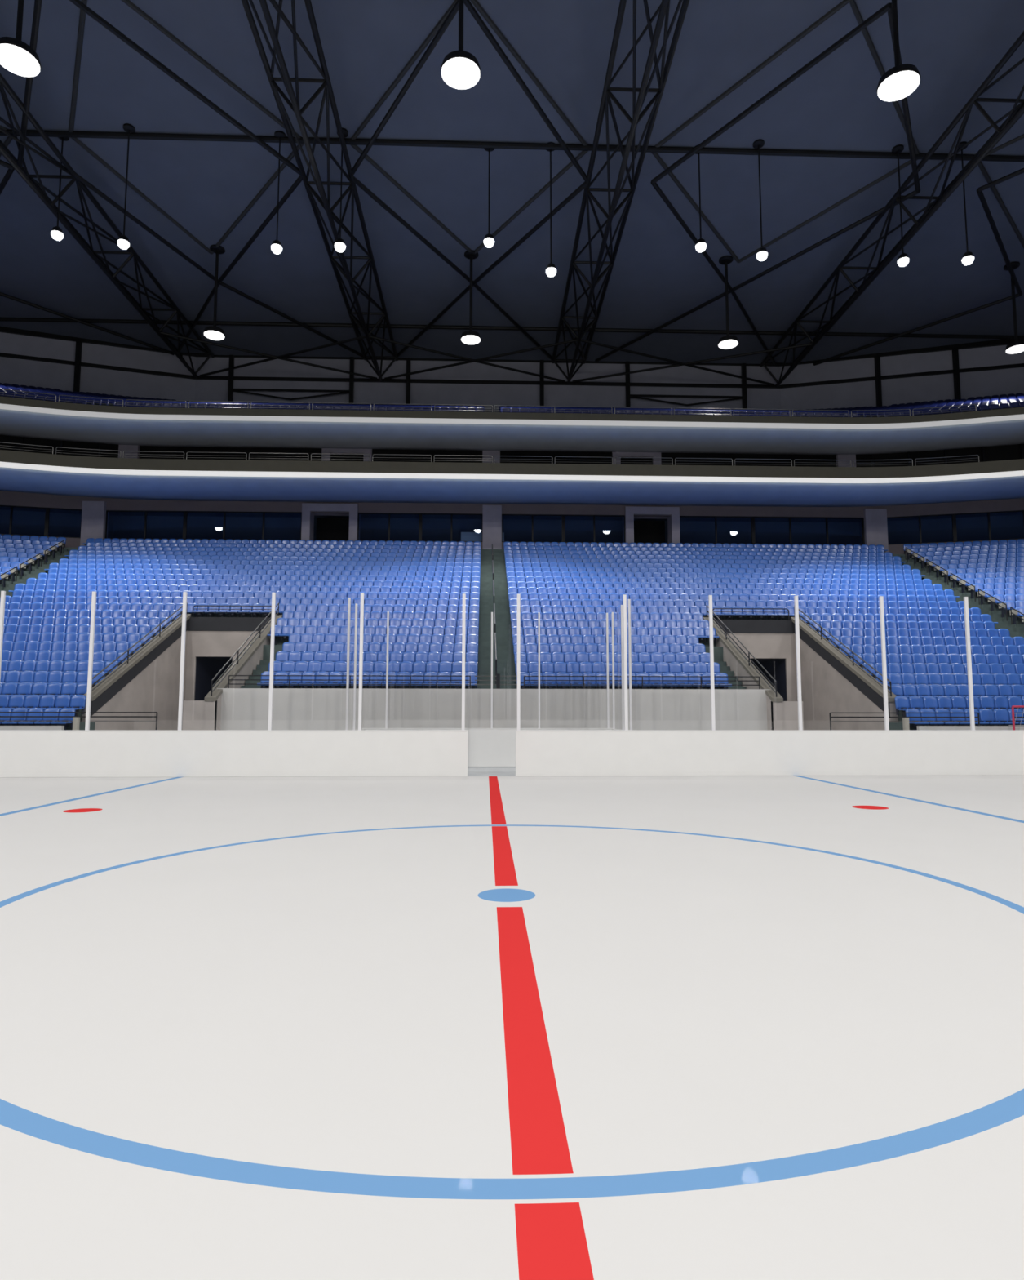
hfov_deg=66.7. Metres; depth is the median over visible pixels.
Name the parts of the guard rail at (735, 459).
rail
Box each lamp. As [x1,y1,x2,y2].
[0,0,41,76]
[50,137,69,240]
[117,123,135,248]
[203,244,225,340]
[271,130,285,253]
[334,127,348,252]
[440,0,481,88]
[461,249,480,344]
[484,147,494,247]
[546,142,556,276]
[694,144,706,252]
[718,255,738,348]
[753,138,768,261]
[876,0,921,101]
[892,144,909,266]
[955,141,974,265]
[1004,261,1023,353]
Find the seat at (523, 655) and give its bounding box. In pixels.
[514,652,527,668]
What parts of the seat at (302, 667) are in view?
backrest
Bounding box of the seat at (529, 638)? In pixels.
[524,634,536,644]
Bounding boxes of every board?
[0,591,468,777]
[515,594,1023,776]
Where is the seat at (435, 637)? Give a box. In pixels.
[431,634,443,649]
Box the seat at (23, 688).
[8,682,32,697]
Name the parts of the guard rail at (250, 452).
rail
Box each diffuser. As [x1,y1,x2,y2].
[0,43,39,76]
[204,330,224,340]
[441,57,479,88]
[461,334,480,344]
[718,339,737,348]
[878,70,919,101]
[1006,344,1023,353]
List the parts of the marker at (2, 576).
marker stem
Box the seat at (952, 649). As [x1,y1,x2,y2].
[946,644,961,655]
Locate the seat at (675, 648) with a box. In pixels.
[670,643,681,654]
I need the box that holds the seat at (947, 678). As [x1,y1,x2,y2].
[941,673,958,686]
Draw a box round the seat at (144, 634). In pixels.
[139,632,152,646]
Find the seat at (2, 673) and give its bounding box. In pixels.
[0,671,5,682]
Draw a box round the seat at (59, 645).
[50,640,65,652]
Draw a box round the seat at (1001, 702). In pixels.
[993,696,1011,711]
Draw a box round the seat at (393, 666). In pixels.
[388,661,399,674]
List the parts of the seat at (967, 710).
backrest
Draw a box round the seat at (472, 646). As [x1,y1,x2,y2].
[466,642,478,653]
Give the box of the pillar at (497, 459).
[482,450,500,462]
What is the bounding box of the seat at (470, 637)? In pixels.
[466,634,478,644]
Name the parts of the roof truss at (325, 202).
cross frame, cross frame, cross frame, cross frame, cross frame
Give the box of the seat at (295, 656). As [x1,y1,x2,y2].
[288,651,301,662]
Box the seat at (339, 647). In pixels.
[331,642,344,653]
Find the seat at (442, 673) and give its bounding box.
[436,671,450,688]
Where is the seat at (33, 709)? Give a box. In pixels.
[17,707,44,725]
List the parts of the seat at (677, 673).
backrest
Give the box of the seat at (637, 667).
[631,662,644,674]
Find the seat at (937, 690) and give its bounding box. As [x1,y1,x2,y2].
[930,684,952,697]
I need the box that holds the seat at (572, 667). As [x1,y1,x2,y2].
[567,662,579,674]
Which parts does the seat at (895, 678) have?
backrest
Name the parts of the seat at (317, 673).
backrest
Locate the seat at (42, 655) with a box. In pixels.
[35,650,51,662]
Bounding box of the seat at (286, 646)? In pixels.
[282,642,295,653]
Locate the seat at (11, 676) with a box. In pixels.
[1,671,20,684]
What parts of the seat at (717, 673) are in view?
backrest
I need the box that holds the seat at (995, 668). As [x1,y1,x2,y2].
[990,662,1007,675]
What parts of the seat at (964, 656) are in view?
backrest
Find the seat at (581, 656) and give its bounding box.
[577,652,589,663]
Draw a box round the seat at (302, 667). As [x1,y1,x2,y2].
[294,661,308,683]
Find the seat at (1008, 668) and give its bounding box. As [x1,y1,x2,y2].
[1002,663,1020,675]
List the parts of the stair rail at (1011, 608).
rail post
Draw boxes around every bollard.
[72,717,79,729]
[902,717,910,729]
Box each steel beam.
[0,159,174,355]
[0,352,195,379]
[195,375,782,388]
[630,394,743,405]
[781,363,1023,388]
[813,167,1023,365]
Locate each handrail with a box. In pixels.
[91,602,187,691]
[210,602,279,696]
[706,604,777,697]
[794,605,892,696]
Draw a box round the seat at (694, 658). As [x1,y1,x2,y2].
[688,653,700,671]
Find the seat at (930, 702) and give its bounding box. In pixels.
[923,696,938,711]
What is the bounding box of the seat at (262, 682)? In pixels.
[259,671,275,688]
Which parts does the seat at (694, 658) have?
backrest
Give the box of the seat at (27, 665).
[18,660,36,672]
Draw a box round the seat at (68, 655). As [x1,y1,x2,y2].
[62,650,77,662]
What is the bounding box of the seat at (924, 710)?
[920,708,944,725]
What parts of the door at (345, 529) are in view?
panel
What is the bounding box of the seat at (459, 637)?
[455,634,466,645]
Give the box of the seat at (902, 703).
[894,695,917,716]
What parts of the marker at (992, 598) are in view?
marker stem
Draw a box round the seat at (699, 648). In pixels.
[693,643,706,654]
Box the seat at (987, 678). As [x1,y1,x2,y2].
[980,673,999,686]
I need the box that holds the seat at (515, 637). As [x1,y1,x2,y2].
[512,634,524,644]
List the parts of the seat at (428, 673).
backrest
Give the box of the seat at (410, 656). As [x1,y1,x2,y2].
[403,651,415,663]
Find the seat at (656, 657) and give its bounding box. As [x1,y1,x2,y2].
[650,652,663,663]
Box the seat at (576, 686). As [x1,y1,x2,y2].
[569,672,583,688]
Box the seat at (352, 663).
[349,661,359,673]
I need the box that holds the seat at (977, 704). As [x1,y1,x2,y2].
[965,696,982,711]
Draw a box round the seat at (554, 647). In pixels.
[550,643,561,653]
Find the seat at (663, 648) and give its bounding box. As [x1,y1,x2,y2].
[657,643,670,654]
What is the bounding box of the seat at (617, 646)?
[609,643,621,653]
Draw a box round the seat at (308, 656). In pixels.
[301,651,314,662]
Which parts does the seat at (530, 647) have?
backrest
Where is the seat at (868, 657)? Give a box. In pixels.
[862,653,875,664]
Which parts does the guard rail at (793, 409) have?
rail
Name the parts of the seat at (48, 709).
backrest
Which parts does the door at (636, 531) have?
panel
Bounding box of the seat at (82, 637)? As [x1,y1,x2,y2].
[77,632,89,642]
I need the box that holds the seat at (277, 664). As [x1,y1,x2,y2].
[268,661,282,673]
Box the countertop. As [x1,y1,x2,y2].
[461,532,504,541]
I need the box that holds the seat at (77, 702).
[62,694,86,715]
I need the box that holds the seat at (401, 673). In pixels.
[395,671,410,688]
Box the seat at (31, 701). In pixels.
[23,694,40,710]
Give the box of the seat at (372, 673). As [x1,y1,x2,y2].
[368,671,383,688]
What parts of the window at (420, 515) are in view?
frame rail, frame rail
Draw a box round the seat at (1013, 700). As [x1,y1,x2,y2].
[1008,696,1023,711]
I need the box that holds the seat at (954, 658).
[949,653,965,665]
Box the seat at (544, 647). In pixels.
[537,643,549,653]
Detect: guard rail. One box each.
[0,388,56,401]
[0,441,53,453]
[0,711,157,729]
[55,446,120,457]
[58,395,124,406]
[123,450,184,458]
[125,399,186,408]
[186,451,246,459]
[188,400,248,408]
[192,604,271,617]
[227,675,471,688]
[248,452,308,460]
[250,401,310,409]
[311,402,371,410]
[311,453,370,461]
[372,453,431,462]
[373,403,432,411]
[434,404,493,412]
[434,454,493,462]
[493,404,552,413]
[493,455,552,463]
[524,675,760,688]
[554,405,613,413]
[555,456,613,464]
[614,406,672,414]
[615,457,673,465]
[674,407,731,415]
[675,457,733,465]
[712,608,790,619]
[733,408,791,416]
[734,458,792,466]
[792,408,849,417]
[794,458,851,466]
[829,712,980,729]
[851,408,911,417]
[853,458,913,466]
[912,404,977,415]
[915,454,979,466]
[1014,712,1023,719]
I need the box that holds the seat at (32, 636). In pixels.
[26,632,40,643]
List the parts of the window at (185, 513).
frame rail, frame rail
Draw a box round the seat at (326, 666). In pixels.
[321,661,334,674]
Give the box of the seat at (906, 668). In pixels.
[901,662,916,675]
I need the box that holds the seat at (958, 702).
[951,696,967,711]
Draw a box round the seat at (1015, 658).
[1010,653,1023,663]
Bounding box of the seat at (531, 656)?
[527,652,538,663]
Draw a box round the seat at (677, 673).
[675,672,692,688]
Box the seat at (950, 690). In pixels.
[943,684,966,698]
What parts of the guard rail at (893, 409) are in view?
rail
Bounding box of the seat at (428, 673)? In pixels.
[423,671,437,688]
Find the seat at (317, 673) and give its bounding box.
[312,671,328,688]
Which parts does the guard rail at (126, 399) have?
rail, rail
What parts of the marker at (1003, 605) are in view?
marker stem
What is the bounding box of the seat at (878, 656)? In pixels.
[875,653,888,664]
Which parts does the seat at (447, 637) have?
backrest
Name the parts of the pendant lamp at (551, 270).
ceiling plate, hanger rod, lamp shade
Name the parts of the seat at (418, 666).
backrest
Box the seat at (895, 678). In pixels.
[888,673,905,686]
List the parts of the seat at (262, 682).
backrest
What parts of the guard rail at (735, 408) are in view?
rail, rail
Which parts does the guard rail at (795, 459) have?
rail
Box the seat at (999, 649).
[994,644,1010,655]
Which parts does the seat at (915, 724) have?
backrest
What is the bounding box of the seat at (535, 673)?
[529,671,543,688]
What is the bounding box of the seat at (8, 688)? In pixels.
[1,682,17,695]
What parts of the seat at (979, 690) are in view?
backrest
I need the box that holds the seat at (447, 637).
[443,634,455,649]
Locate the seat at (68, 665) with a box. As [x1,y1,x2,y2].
[62,660,77,673]
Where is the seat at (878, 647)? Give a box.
[875,644,888,654]
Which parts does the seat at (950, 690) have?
backrest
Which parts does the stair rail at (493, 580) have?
rail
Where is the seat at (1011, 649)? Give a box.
[1006,644,1022,655]
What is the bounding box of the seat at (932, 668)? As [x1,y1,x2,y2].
[926,662,942,675]
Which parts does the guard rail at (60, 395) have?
rail, rail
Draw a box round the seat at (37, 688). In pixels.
[24,682,47,696]
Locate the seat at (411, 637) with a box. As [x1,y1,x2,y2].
[408,634,419,644]
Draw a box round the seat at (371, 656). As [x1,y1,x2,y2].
[364,651,377,663]
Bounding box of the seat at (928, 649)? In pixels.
[923,644,937,655]
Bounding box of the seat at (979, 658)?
[973,653,991,665]
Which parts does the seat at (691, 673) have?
backrest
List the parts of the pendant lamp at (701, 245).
hanger rod, lamp shade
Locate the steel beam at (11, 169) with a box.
[0,159,174,355]
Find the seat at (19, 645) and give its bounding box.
[11,640,26,652]
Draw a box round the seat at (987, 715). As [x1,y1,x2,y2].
[979,708,1004,725]
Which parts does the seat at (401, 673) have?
backrest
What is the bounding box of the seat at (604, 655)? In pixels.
[601,652,612,664]
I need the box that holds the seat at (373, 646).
[368,642,381,653]
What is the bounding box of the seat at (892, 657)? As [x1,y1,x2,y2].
[887,653,901,665]
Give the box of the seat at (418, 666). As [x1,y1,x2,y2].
[413,661,426,678]
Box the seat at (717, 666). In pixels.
[707,662,720,675]
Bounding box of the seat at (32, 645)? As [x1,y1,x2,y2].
[24,640,39,652]
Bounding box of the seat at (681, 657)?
[675,652,688,664]
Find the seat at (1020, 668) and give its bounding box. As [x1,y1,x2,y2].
[1015,663,1023,674]
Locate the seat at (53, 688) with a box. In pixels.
[39,682,62,696]
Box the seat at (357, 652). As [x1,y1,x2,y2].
[351,651,364,662]
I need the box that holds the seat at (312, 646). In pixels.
[306,642,319,653]
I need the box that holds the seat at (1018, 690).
[1011,684,1023,697]
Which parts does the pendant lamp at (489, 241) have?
lamp shade, ceiling plate, hanger rod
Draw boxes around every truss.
[0,73,214,377]
[232,388,349,399]
[241,0,398,381]
[551,0,689,383]
[760,31,1023,386]
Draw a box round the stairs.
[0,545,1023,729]
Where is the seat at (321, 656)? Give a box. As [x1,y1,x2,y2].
[314,651,327,662]
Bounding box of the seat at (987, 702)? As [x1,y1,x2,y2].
[979,696,996,711]
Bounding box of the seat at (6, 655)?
[1,650,11,661]
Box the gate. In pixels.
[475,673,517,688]
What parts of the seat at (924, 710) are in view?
backrest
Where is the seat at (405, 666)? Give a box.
[400,661,413,673]
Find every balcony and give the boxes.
[0,395,1023,454]
[0,449,1023,506]
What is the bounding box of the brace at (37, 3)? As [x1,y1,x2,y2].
[17,0,377,379]
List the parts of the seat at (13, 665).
backrest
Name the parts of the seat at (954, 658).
backrest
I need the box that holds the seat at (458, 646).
[453,642,466,654]
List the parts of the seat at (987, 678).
backrest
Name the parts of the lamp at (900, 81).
hanger rod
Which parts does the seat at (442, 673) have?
backrest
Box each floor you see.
[0,775,1023,1279]
[467,766,515,776]
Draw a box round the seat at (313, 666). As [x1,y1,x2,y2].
[307,661,321,673]
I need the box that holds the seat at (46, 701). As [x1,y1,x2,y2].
[39,694,55,710]
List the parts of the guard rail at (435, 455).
rail, rail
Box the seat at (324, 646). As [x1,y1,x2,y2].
[319,642,332,653]
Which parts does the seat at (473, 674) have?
backrest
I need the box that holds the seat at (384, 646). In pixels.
[381,642,393,653]
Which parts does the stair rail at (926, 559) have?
rail, rail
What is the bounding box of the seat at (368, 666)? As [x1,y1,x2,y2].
[363,661,373,674]
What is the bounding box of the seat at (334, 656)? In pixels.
[326,651,339,662]
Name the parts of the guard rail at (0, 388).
rail, rail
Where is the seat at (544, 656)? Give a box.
[540,652,551,663]
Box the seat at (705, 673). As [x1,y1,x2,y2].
[702,672,719,688]
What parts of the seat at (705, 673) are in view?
backrest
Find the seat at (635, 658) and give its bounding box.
[627,652,639,662]
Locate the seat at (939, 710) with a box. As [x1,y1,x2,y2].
[935,708,959,725]
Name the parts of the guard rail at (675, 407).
rail, rail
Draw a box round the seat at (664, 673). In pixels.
[662,672,678,688]
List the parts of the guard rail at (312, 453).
rail, rail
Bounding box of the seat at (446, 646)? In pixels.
[441,642,453,653]
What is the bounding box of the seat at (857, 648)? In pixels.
[851,644,863,654]
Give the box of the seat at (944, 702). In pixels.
[937,696,953,711]
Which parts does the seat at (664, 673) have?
backrest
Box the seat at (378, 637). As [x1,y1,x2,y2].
[372,633,384,644]
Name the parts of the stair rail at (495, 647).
rail, rail post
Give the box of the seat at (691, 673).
[688,672,705,688]
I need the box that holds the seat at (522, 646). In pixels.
[513,643,525,653]
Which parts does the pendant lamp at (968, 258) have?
ceiling plate, hanger rod, lamp shade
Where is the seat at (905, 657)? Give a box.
[900,653,914,664]
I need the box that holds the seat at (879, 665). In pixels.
[875,662,889,675]
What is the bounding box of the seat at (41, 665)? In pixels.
[34,660,49,673]
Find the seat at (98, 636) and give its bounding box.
[93,632,102,641]
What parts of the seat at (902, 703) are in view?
backrest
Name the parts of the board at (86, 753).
glass post, glass post, glass post, kick plate, cap rail, board panel, glass post, glass post, glass post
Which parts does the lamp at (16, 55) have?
hanger rod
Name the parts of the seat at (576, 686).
backrest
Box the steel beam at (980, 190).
[813,167,1023,365]
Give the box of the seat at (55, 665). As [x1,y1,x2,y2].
[48,660,63,672]
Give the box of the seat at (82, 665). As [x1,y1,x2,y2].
[76,660,88,672]
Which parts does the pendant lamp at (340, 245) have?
lamp shade, hanger rod, ceiling plate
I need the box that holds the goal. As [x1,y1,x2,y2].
[1008,705,1023,729]
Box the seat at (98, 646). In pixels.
[93,641,103,651]
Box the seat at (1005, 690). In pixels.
[998,684,1022,698]
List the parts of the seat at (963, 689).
backrest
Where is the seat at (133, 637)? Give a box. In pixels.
[127,632,140,643]
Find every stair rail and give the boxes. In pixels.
[0,566,17,582]
[19,552,42,578]
[44,540,64,564]
[492,560,493,579]
[493,579,494,603]
[493,603,496,632]
[494,632,497,684]
[905,546,924,570]
[926,559,948,585]
[951,573,976,601]
[978,588,1008,621]
[1010,607,1023,624]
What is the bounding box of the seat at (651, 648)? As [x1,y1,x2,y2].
[645,643,657,654]
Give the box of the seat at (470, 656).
[466,652,478,662]
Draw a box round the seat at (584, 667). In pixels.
[579,662,592,674]
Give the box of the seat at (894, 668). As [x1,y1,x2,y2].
[888,662,902,675]
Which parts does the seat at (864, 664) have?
backrest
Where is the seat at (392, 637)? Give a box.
[384,633,395,644]
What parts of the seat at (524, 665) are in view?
backrest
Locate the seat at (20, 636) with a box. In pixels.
[13,632,28,642]
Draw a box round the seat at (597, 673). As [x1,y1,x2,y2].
[596,672,609,688]
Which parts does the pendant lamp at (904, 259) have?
ceiling plate, hanger rod, lamp shade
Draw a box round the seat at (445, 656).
[440,651,453,663]
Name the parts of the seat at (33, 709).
backrest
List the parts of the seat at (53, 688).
backrest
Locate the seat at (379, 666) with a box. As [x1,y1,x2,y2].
[373,661,386,673]
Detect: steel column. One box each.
[73,339,82,391]
[227,354,234,401]
[349,356,354,403]
[405,357,410,404]
[540,360,544,405]
[625,361,631,407]
[741,363,747,408]
[875,354,882,406]
[952,346,961,399]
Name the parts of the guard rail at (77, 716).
rail, rail, rail, rail post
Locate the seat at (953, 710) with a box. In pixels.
[950,708,970,725]
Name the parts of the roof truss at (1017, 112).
cross frame, cross frame, cross frame, cross frame, cross frame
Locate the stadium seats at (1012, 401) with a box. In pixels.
[0,382,1023,417]
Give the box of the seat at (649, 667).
[644,662,657,674]
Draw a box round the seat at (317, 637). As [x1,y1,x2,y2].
[312,633,324,648]
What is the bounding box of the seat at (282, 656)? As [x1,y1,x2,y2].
[275,651,288,662]
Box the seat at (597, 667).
[592,662,605,675]
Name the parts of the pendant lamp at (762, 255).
ceiling plate, hanger rod, lamp shade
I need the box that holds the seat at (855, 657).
[850,653,863,667]
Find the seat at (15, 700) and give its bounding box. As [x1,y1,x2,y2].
[8,694,25,710]
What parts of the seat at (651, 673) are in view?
backrest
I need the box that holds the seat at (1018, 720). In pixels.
[1008,708,1023,724]
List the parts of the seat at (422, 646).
backrest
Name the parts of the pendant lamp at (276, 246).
lamp shade, hanger rod, ceiling plate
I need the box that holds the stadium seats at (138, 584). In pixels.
[0,533,1023,715]
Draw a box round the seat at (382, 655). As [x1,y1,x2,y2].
[377,651,390,662]
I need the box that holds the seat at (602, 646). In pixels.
[598,643,609,653]
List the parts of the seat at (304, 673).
backrest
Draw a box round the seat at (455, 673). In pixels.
[450,671,462,688]
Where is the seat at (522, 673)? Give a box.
[516,671,529,688]
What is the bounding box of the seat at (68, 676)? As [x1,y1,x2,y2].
[60,671,77,684]
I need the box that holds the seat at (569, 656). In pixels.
[564,652,576,664]
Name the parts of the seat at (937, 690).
backrest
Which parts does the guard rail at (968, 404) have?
rail, rail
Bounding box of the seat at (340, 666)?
[334,661,346,673]
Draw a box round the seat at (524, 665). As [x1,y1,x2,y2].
[515,662,528,679]
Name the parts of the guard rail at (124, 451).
rail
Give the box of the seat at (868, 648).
[863,644,875,654]
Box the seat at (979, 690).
[973,684,994,697]
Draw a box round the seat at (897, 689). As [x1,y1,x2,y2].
[888,684,910,697]
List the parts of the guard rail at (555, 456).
rail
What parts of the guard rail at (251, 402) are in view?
rail, rail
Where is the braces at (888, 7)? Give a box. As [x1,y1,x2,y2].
[572,2,920,386]
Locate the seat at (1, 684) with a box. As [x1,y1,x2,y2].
[0,682,3,694]
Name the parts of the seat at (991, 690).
backrest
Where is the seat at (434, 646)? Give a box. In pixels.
[430,642,442,653]
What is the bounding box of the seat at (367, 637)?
[363,633,372,644]
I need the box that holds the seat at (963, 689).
[957,684,980,697]
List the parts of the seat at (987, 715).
backrest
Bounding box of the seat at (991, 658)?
[986,653,1003,665]
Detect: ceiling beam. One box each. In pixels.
[0,128,1023,161]
[0,317,1023,339]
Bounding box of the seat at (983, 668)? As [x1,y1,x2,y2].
[977,662,994,675]
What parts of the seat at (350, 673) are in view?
backrest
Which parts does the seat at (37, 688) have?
backrest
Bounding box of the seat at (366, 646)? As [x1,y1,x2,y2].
[356,642,368,653]
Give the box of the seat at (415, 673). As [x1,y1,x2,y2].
[410,671,423,688]
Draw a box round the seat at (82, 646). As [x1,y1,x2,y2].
[76,641,89,653]
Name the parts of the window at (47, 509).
frame rail, frame rail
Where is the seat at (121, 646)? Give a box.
[115,641,129,653]
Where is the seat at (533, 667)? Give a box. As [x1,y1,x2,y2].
[528,662,542,674]
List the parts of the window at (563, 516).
frame rail, frame rail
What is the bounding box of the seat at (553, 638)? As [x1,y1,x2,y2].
[547,634,559,645]
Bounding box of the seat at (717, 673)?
[715,672,732,688]
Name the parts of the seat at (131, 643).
backrest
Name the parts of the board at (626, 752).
glass post, glass post, glass post, kick plate, cap rail, board panel, glass post, glass post, glass post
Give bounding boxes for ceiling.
[0,0,1023,364]
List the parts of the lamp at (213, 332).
hanger rod, ceiling plate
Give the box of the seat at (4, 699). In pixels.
[0,694,9,707]
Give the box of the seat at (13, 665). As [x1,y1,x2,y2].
[4,660,22,673]
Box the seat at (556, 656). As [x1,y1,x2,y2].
[551,652,564,664]
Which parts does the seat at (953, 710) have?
backrest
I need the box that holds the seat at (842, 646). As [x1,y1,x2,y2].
[839,644,852,657]
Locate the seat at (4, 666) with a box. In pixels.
[0,660,8,671]
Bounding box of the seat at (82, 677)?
[75,671,88,684]
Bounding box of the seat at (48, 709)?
[34,707,59,725]
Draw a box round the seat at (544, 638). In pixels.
[536,634,547,644]
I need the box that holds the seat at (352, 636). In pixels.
[350,633,359,644]
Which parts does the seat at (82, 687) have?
backrest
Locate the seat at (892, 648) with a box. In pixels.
[887,644,901,655]
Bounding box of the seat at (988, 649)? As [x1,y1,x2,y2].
[982,644,998,655]
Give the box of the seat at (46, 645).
[37,640,52,652]
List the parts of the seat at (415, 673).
backrest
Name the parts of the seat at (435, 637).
backrest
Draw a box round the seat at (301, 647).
[294,642,307,653]
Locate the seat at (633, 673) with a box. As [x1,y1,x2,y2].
[627,672,635,688]
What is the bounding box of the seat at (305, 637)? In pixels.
[300,633,312,644]
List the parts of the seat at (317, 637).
backrest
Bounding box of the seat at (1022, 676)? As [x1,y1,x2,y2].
[1019,673,1023,684]
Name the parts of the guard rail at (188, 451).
rail, rail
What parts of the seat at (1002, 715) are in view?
backrest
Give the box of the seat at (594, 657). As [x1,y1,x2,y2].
[589,652,601,663]
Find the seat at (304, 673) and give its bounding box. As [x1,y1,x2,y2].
[298,671,315,688]
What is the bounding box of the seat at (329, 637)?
[324,633,337,644]
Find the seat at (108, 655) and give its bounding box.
[103,650,117,662]
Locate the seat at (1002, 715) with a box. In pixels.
[994,708,1019,725]
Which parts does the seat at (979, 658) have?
backrest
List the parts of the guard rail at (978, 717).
rail post, rail, rail, rail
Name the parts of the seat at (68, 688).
backrest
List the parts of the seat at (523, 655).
backrest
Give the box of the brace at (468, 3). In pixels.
[348,0,587,382]
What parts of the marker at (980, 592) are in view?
marker stem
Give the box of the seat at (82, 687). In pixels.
[69,682,87,697]
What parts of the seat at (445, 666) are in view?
backrest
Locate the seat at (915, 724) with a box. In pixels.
[906,708,928,729]
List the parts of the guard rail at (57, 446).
rail, rail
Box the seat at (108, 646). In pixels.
[102,641,116,652]
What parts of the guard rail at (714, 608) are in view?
rail, rail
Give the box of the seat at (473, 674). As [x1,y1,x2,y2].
[465,671,477,688]
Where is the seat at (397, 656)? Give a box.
[390,651,403,663]
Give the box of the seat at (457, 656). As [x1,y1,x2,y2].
[453,652,462,662]
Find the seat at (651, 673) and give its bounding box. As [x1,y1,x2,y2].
[648,672,665,688]
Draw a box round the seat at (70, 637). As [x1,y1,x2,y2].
[64,632,78,643]
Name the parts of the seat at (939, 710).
backrest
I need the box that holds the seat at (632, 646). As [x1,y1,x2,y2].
[626,643,634,653]
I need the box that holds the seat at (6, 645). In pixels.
[2,640,13,651]
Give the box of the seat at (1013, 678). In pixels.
[1006,673,1023,685]
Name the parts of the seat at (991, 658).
backrest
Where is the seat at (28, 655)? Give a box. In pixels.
[22,650,38,662]
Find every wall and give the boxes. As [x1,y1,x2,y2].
[0,326,1023,412]
[0,435,1023,466]
[0,490,1023,517]
[0,506,1023,555]
[0,725,64,729]
[81,613,191,729]
[182,614,282,729]
[185,617,271,700]
[217,688,770,729]
[703,617,804,729]
[713,619,795,701]
[791,617,898,729]
[916,725,1023,729]
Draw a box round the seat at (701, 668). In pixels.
[694,662,707,675]
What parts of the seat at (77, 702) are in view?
backrest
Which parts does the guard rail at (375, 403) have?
rail, rail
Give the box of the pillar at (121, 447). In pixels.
[118,444,139,458]
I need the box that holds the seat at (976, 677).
[967,673,985,686]
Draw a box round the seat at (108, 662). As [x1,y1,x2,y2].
[103,660,118,676]
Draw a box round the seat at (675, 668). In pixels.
[669,662,682,675]
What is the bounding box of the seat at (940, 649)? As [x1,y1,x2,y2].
[934,644,949,655]
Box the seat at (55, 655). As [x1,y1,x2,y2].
[49,650,64,662]
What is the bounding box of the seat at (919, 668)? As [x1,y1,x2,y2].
[913,662,929,675]
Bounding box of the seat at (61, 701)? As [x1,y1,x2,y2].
[54,694,71,710]
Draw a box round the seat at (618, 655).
[614,652,622,664]
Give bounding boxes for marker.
[0,573,8,586]
[9,568,16,581]
[18,563,26,576]
[27,559,34,571]
[35,554,41,566]
[43,550,49,561]
[50,546,57,557]
[57,542,63,553]
[906,549,911,559]
[912,552,918,564]
[919,556,925,568]
[927,561,933,573]
[934,565,940,577]
[942,570,948,582]
[951,574,957,587]
[959,580,966,593]
[968,585,975,598]
[977,591,985,604]
[988,596,995,610]
[999,603,1006,617]
[1009,609,1018,624]
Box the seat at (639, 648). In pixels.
[634,643,645,654]
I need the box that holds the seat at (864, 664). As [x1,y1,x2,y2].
[862,662,876,678]
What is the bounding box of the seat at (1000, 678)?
[993,673,1013,685]
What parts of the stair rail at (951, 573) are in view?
rail, rail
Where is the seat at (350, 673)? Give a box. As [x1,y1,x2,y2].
[340,671,354,688]
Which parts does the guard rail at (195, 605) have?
rail, rail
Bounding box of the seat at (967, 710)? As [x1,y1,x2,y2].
[964,708,989,725]
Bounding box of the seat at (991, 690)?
[984,684,1008,697]
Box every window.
[0,505,81,537]
[104,510,302,540]
[357,512,483,542]
[502,514,625,542]
[680,515,865,545]
[887,510,1023,545]
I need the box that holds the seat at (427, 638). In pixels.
[419,634,431,644]
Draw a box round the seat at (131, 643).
[128,641,142,656]
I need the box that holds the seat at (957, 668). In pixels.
[951,662,968,675]
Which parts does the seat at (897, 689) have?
backrest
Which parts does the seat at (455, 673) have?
backrest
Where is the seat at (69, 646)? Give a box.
[64,641,78,652]
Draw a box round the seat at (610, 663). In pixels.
[605,662,617,675]
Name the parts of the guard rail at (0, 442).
rail, rail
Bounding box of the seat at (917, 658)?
[912,653,927,665]
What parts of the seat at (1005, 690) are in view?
backrest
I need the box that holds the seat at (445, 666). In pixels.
[438,661,452,679]
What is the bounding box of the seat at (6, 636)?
[2,632,15,641]
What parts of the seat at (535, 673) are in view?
backrest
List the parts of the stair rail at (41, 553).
rail, rail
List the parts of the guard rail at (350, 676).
rail, rail, rail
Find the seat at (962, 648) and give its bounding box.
[959,644,973,655]
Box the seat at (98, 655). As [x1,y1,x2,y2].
[93,650,104,661]
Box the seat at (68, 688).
[53,682,76,697]
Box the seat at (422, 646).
[417,642,430,658]
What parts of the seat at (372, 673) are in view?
backrest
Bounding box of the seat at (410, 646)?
[405,642,417,653]
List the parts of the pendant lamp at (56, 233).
lamp shade, hanger rod, ceiling plate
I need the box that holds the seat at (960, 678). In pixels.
[954,673,968,684]
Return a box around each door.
[195,656,232,700]
[301,502,360,547]
[321,448,372,461]
[612,452,662,464]
[622,506,680,550]
[751,658,786,701]
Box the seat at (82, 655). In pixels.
[76,650,88,662]
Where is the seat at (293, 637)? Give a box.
[288,633,301,644]
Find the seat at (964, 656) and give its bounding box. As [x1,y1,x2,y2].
[961,653,977,665]
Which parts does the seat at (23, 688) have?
backrest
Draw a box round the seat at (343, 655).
[339,651,352,662]
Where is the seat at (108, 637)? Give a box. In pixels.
[102,632,115,643]
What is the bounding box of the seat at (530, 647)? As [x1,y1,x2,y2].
[525,643,537,658]
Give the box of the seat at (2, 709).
[0,707,12,725]

